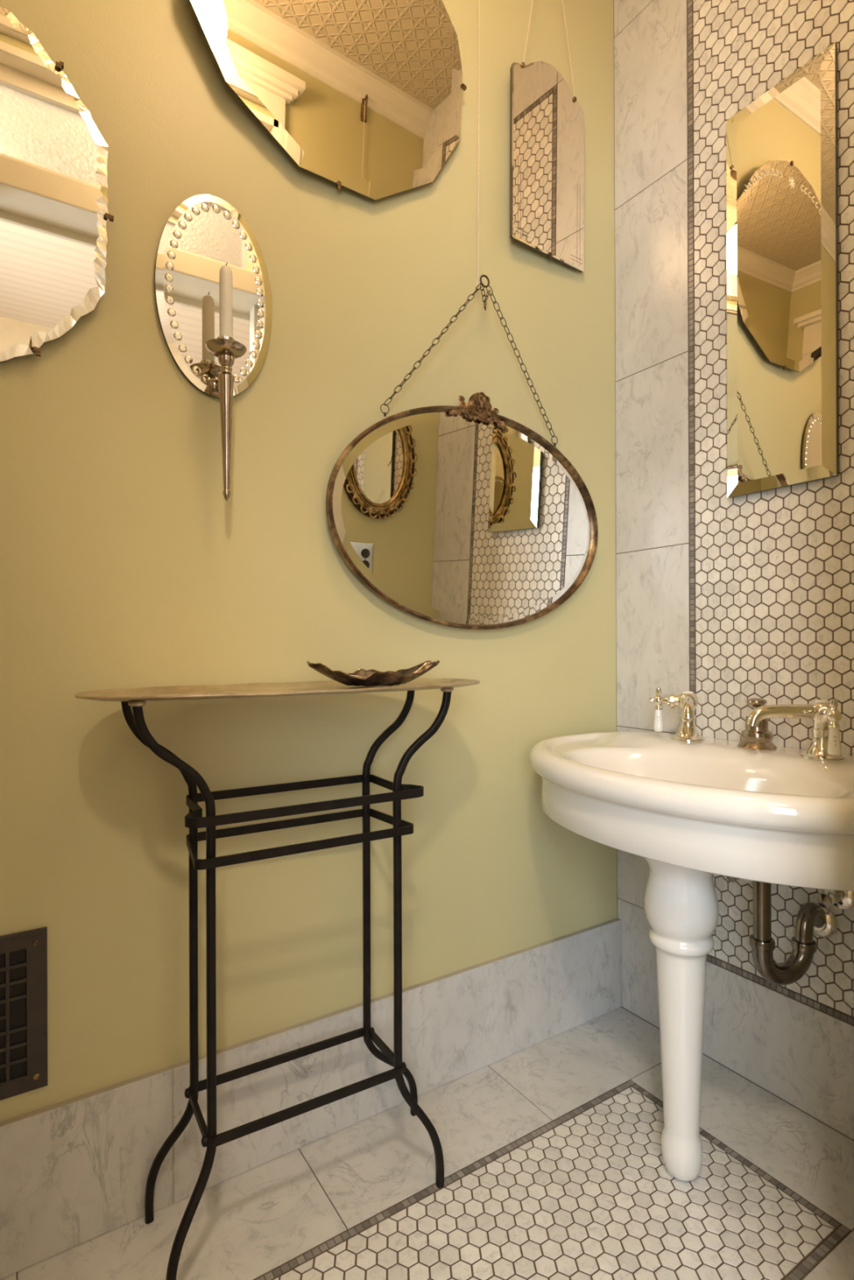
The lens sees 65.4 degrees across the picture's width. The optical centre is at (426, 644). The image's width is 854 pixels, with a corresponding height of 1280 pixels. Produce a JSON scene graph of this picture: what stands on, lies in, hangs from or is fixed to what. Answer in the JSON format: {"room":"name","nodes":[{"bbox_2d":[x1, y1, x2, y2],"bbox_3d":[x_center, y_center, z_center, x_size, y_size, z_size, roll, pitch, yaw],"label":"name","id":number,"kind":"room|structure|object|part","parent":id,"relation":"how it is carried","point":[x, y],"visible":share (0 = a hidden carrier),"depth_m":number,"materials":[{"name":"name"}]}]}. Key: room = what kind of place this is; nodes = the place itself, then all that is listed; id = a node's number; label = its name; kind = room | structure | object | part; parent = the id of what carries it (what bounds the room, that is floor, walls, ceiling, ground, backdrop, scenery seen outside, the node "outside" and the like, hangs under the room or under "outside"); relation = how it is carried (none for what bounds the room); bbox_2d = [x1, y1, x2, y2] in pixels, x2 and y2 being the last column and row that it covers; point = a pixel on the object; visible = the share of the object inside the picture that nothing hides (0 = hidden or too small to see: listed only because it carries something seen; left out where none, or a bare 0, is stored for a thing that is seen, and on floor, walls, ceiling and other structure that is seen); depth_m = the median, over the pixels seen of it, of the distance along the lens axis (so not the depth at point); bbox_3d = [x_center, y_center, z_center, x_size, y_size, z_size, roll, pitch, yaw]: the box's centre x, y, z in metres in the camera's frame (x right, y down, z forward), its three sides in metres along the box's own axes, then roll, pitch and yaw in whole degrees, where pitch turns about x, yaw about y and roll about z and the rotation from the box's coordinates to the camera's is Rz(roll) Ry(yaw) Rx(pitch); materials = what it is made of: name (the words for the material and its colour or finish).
{"room":"bathroom","nodes":[
{"label":"bathroom","id":0,"kind":"room"},
{"bbox_2d":[0,0,617,1121],"bbox_3d":[-0.462,-0.451,1.223,2.220,2.830,0.120,0,0,-33],"label":"wall","id":1,"kind":"structure","parent":0,"point":[126,562],"depth_m":1.26,"materials":[{"name":"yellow paint"}]},
{"bbox_2d":[0,926,48,1100],"bbox_3d":[-0.751,0.573,0.955,0.360,0.249,0.009,0,0,-33],"label":"air vent","id":2,"kind":"object","parent":1,"relation":"in","point":[24,1050],"visible":1,"depth_m":1.04,"materials":[{"name":"black metal"}]},
{"bbox_2d":[0,952,26,1081],"bbox_3d":[-0.752,0.573,0.956,0.304,0.197,0.004,0,0,-33],"label":"grille","id":3,"kind":"object","parent":2,"relation":"attached to","point":[13,966],"depth_m":1.03,"materials":[{"name":"black metal"}]},
{"bbox_2d":[0,5,114,362],"bbox_3d":[-0.744,-0.690,0.940,0.550,0.554,0.026,0,0,-33],"label":"mirror","id":4,"kind":"object","parent":1,"relation":"attached to","point":[54,199],"visible":1,"depth_m":1.03,"materials":[{"name":"silver metal"}]},
{"bbox_2d":[154,194,271,501],"bbox_3d":[-0.354,-0.526,1.160,0.207,0.558,0.100,0,0,-33],"label":"candle sconce","id":5,"kind":"object","parent":1,"relation":"attached to","point":[205,233],"visible":1,"depth_m":1.18,"materials":[{"name":"silver mirror"}]},
{"bbox_2d":[154,194,271,398],"bbox_3d":[-0.379,-0.625,1.198,0.207,0.360,0.010,0,0,-33],"label":"mirror glass","id":6,"kind":"object","parent":5,"relation":"attached to","point":[205,233],"depth_m":1.19,"materials":[{"name":"silver metal"}]},
{"bbox_2d":[219,262,232,337],"bbox_3d":[-0.346,-0.586,1.147,0.022,0.147,0.022,0,0,-33],"label":"taper candle","id":7,"kind":"object","parent":5,"relation":"on","point":[225,272],"visible":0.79,"depth_m":1.14,"materials":[{"name":"beige wax"}]},
{"bbox_3d":[-0.345,-0.373,1.147,0.028,0.254,0.028,0,0,-33],"label":"stem","id":8,"kind":"part","parent":5,"relation":"part of","materials":[{"name":"silver metal"}]},
{"bbox_2d":[0,918,621,1279],"bbox_3d":[-0.370,0.848,1.198,2.100,0.231,0.014,0,0,-33],"label":"baseboard","id":9,"kind":"structure","parent":1,"relation":"attached to","point":[74,1171],"depth_m":1.24,"materials":[{"name":"stone"}]},
{"bbox_2d":[188,0,466,200],"bbox_3d":[-0.168,-1.233,1.304,0.622,0.669,0.033,0,0,-35],"label":"wall mirror","id":10,"kind":"object","parent":1,"relation":"attached to","point":[363,97],"visible":1,"depth_m":1.32,"materials":[{"name":"silver metal"}]},
{"bbox_2d":[325,0,597,629],"bbox_3d":[0.120,-0.921,1.491,0.750,1.777,0.047,0,0,-34],"label":"oval mirror","id":11,"kind":"object","parent":1,"relation":"hanging from","point":[465,516],"visible":1,"depth_m":1.47,"materials":[{"name":"silver metal"}]},
{"bbox_3d":[0.120,-0.277,1.494,0.750,0.488,0.018,0,2,-34],"label":"frame","id":12,"kind":"part","parent":11,"relation":"part of","materials":[{"name":"brown metal"}]},
{"bbox_2d":[332,411,592,625],"bbox_3d":[0.118,-0.277,1.496,0.737,0.475,0.004,0,2,-34],"label":"mirror glass","id":13,"kind":"object","parent":11,"relation":"attached to","point":[447,517],"depth_m":1.47,"materials":[{"name":"silver metal"}]},
{"bbox_3d":[0.111,-0.642,1.471,0.469,0.318,0.017,0,2,-34],"label":"chain","id":14,"kind":"part","parent":11,"relation":"part of","materials":[{"name":"brown metal"}]},
{"bbox_3d":[0.116,-1.305,1.514,0.019,1.010,0.006,0,0,-33],"label":"cord","id":15,"kind":"part","parent":11,"relation":"part of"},
{"bbox_2d":[509,0,583,272],"bbox_3d":[0.298,-1.379,1.613,0.250,0.879,0.013,0,0,-36],"label":"mirror","id":16,"kind":"object","parent":1,"relation":"hanging from","point":[547,121],"visible":1,"depth_m":1.61,"materials":[{"name":"silver metal"}]},
{"bbox_3d":[0.295,-1.587,1.611,0.182,0.463,0.007,0,0,-36],"label":"cord","id":17,"kind":"part","parent":16,"relation":"part of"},
{"bbox_2d":[0,1006,853,1279],"bbox_3d":[-0.065,0.987,0.820,2.200,0.050,1.080,0,0,-33],"label":"floor","id":18,"kind":"structure","parent":0,"point":[554,1167],"depth_m":1.16,"materials":[{"name":"stone"}]},
{"bbox_2d":[74,678,479,1279],"bbox_3d":[-0.212,0.516,1.150,0.700,0.892,0.244,0,0,-31],"label":"console table","id":19,"kind":"object","parent":18,"relation":"on","point":[135,698],"visible":0.99,"depth_m":1.11,"materials":[{"name":"black metal"}]},
{"bbox_3d":[-0.445,0.522,1.107,0.118,0.882,0.046,0,0,-31],"label":"leg","id":20,"kind":"part","parent":19,"relation":"part of","materials":[{"name":"black metal"}]},
{"bbox_3d":[-0.364,0.522,0.972,0.118,0.882,0.046,0,0,-31],"label":"leg","id":21,"kind":"part","parent":19,"relation":"part of","materials":[{"name":"black metal"}]},
{"bbox_2d":[74,678,479,701],"bbox_3d":[-0.213,0.076,1.151,0.700,0.011,0.242,0,0,-31],"label":"tray","id":22,"kind":"object","parent":19,"relation":"on","point":[446,686],"depth_m":1.11,"materials":[{"name":"beige stone"}]},
{"bbox_2d":[306,660,439,686],"bbox_3d":[-0.095,0.053,1.238,0.260,0.047,0.116,0,0,-25],"label":"dish","id":23,"kind":"object","parent":19,"relation":"on","point":[361,677],"visible":1,"depth_m":1.20,"materials":[{"name":"brown metal"}]},
{"bbox_3d":[-0.067,0.521,1.319,0.133,0.882,0.030,0,0,-42],"label":"leg","id":24,"kind":"part","parent":19,"relation":"part of","materials":[{"name":"black metal"}]},
{"bbox_3d":[0.001,0.521,1.190,0.118,0.882,0.046,0,0,-31],"label":"leg","id":25,"kind":"part","parent":19,"relation":"part of","materials":[{"name":"black metal"}]},
{"bbox_2d":[528,697,853,1182],"bbox_3d":[0.522,0.537,1.267,0.524,0.847,0.806,0,0,-33],"label":"pedestal sink","id":26,"kind":"object","parent":18,"relation":"on","point":[695,811],"depth_m":1.17,"materials":[{"name":"white ceramic"}]},
{"bbox_2d":[648,687,705,742],"bbox_3d":[0.577,0.158,1.467,0.110,0.118,0.168,0,0,-9],"label":"tap","id":27,"kind":"object","parent":26,"relation":"on","point":[687,701],"visible":1,"depth_m":1.50,"materials":[{"name":"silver metal"}]},
{"bbox_3d":[0.532,0.175,1.530,0.022,0.051,0.022,0,0,-33],"label":"porcelain lever","id":28,"kind":"part","parent":27,"relation":"part of","materials":[{"name":"white ceramic"}]},
{"bbox_3d":[0.563,0.137,1.437,0.026,0.044,0.129,0,0,21],"label":"spout","id":29,"kind":"part","parent":27,"relation":"part of","materials":[{"name":"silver metal"}]},
{"bbox_3d":[0.462,0.655,1.209,0.160,0.611,0.160,0,0,-33],"label":"leg","id":30,"kind":"part","parent":26,"relation":"part of","materials":[{"name":"white ceramic"}]},
{"bbox_2d":[528,731,853,891],"bbox_3d":[0.521,0.283,1.267,0.524,0.134,0.806,0,0,-33],"label":"basin","id":31,"kind":"object","parent":26,"relation":"in","point":[780,816],"depth_m":1.09,"materials":[{"name":"white ceramic"}]},
{"bbox_3d":[0.691,0.133,1.396,0.039,0.040,0.039,0,0,-33],"label":"knob","id":32,"kind":"part","parent":26,"relation":"part of","materials":[{"name":"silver metal"}]},
{"bbox_3d":[0.691,0.165,1.396,0.076,0.104,0.076,0,0,-33],"label":"waste knob","id":33,"kind":"part","parent":26,"relation":"part of","materials":[{"name":"gold metal"}]},
{"bbox_2d":[749,880,837,985],"bbox_3d":[0.701,0.499,1.286,0.212,0.298,0.071,0,0,-28],"label":"trap","id":34,"kind":"object","parent":26,"relation":"attached to","point":[811,918],"visible":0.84,"depth_m":1.26,"materials":[{"name":"silver metal"}]},
{"bbox_3d":[0.754,0.544,1.306,0.101,0.076,0.032,0,0,-40],"label":"wall arm","id":35,"kind":"part","parent":34,"relation":"part of","materials":[{"name":"silver metal"}]},
{"bbox_2d":[746,698,844,761],"bbox_3d":[0.701,0.157,1.265,0.155,0.118,0.114,0,0,35],"label":"tap","id":36,"kind":"object","parent":26,"relation":"on","point":[824,745],"visible":1,"depth_m":1.25,"materials":[{"name":"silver metal"}]},
{"bbox_3d":[0.672,0.136,1.263,0.129,0.044,0.026,0,0,3],"label":"spout","id":37,"kind":"part","parent":36,"relation":"part of","materials":[{"name":"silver metal"}]},
{"bbox_3d":[0.732,0.174,1.198,0.022,0.051,0.022,0,0,-33],"label":"porcelain lever","id":38,"kind":"part","parent":36,"relation":"part of","materials":[{"name":"white ceramic"}]},
{"bbox_2d":[613,0,853,1140],"bbox_3d":[0.800,-0.455,1.427,0.120,2.830,1.150,0,0,-33],"label":"wall","id":39,"kind":"structure","parent":0,"point":[729,602],"depth_m":1.53,"materials":[{"name":"stone"}]},
{"bbox_2d":[725,875,752,884],"bbox_3d":[0.678,0.441,1.446,0.069,0.170,0.058,0,0,-33],"label":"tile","id":40,"kind":"object","parent":39,"relation":"attached to","point":[729,878],"visible":0.12,"depth_m":1.43,"materials":[{"name":"grey tile"}]},
{"bbox_3d":[0.654,0.497,1.430,0.011,0.026,0.028,0,0,-33],"label":"handle","id":41,"kind":"part","parent":40,"relation":"part of","materials":[{"name":"grey tile"}]},
{"bbox_2d":[725,42,838,497],"bbox_3d":[0.735,-0.750,1.393,0.013,0.843,0.230,0,0,-33],"label":"rectangular mirror","id":42,"kind":"object","parent":39,"relation":"attached to","point":[782,268],"visible":1,"depth_m":1.38,"materials":[{"name":"silver metal"}]},
{"bbox_2d":[815,889,853,909],"bbox_3d":[0.781,0.437,1.286,0.069,0.163,0.058,0,0,-33],"label":"shutoff valve","id":43,"kind":"object","parent":39,"relation":"attached to","point":[842,900],"visible":0.56,"depth_m":1.28,"materials":[{"name":"silver metal"}]},
{"bbox_3d":[0.757,0.490,1.271,0.011,0.026,0.028,0,0,-33],"label":"handle","id":44,"kind":"part","parent":43,"relation":"part of","materials":[{"name":"silver metal"}]}
]}

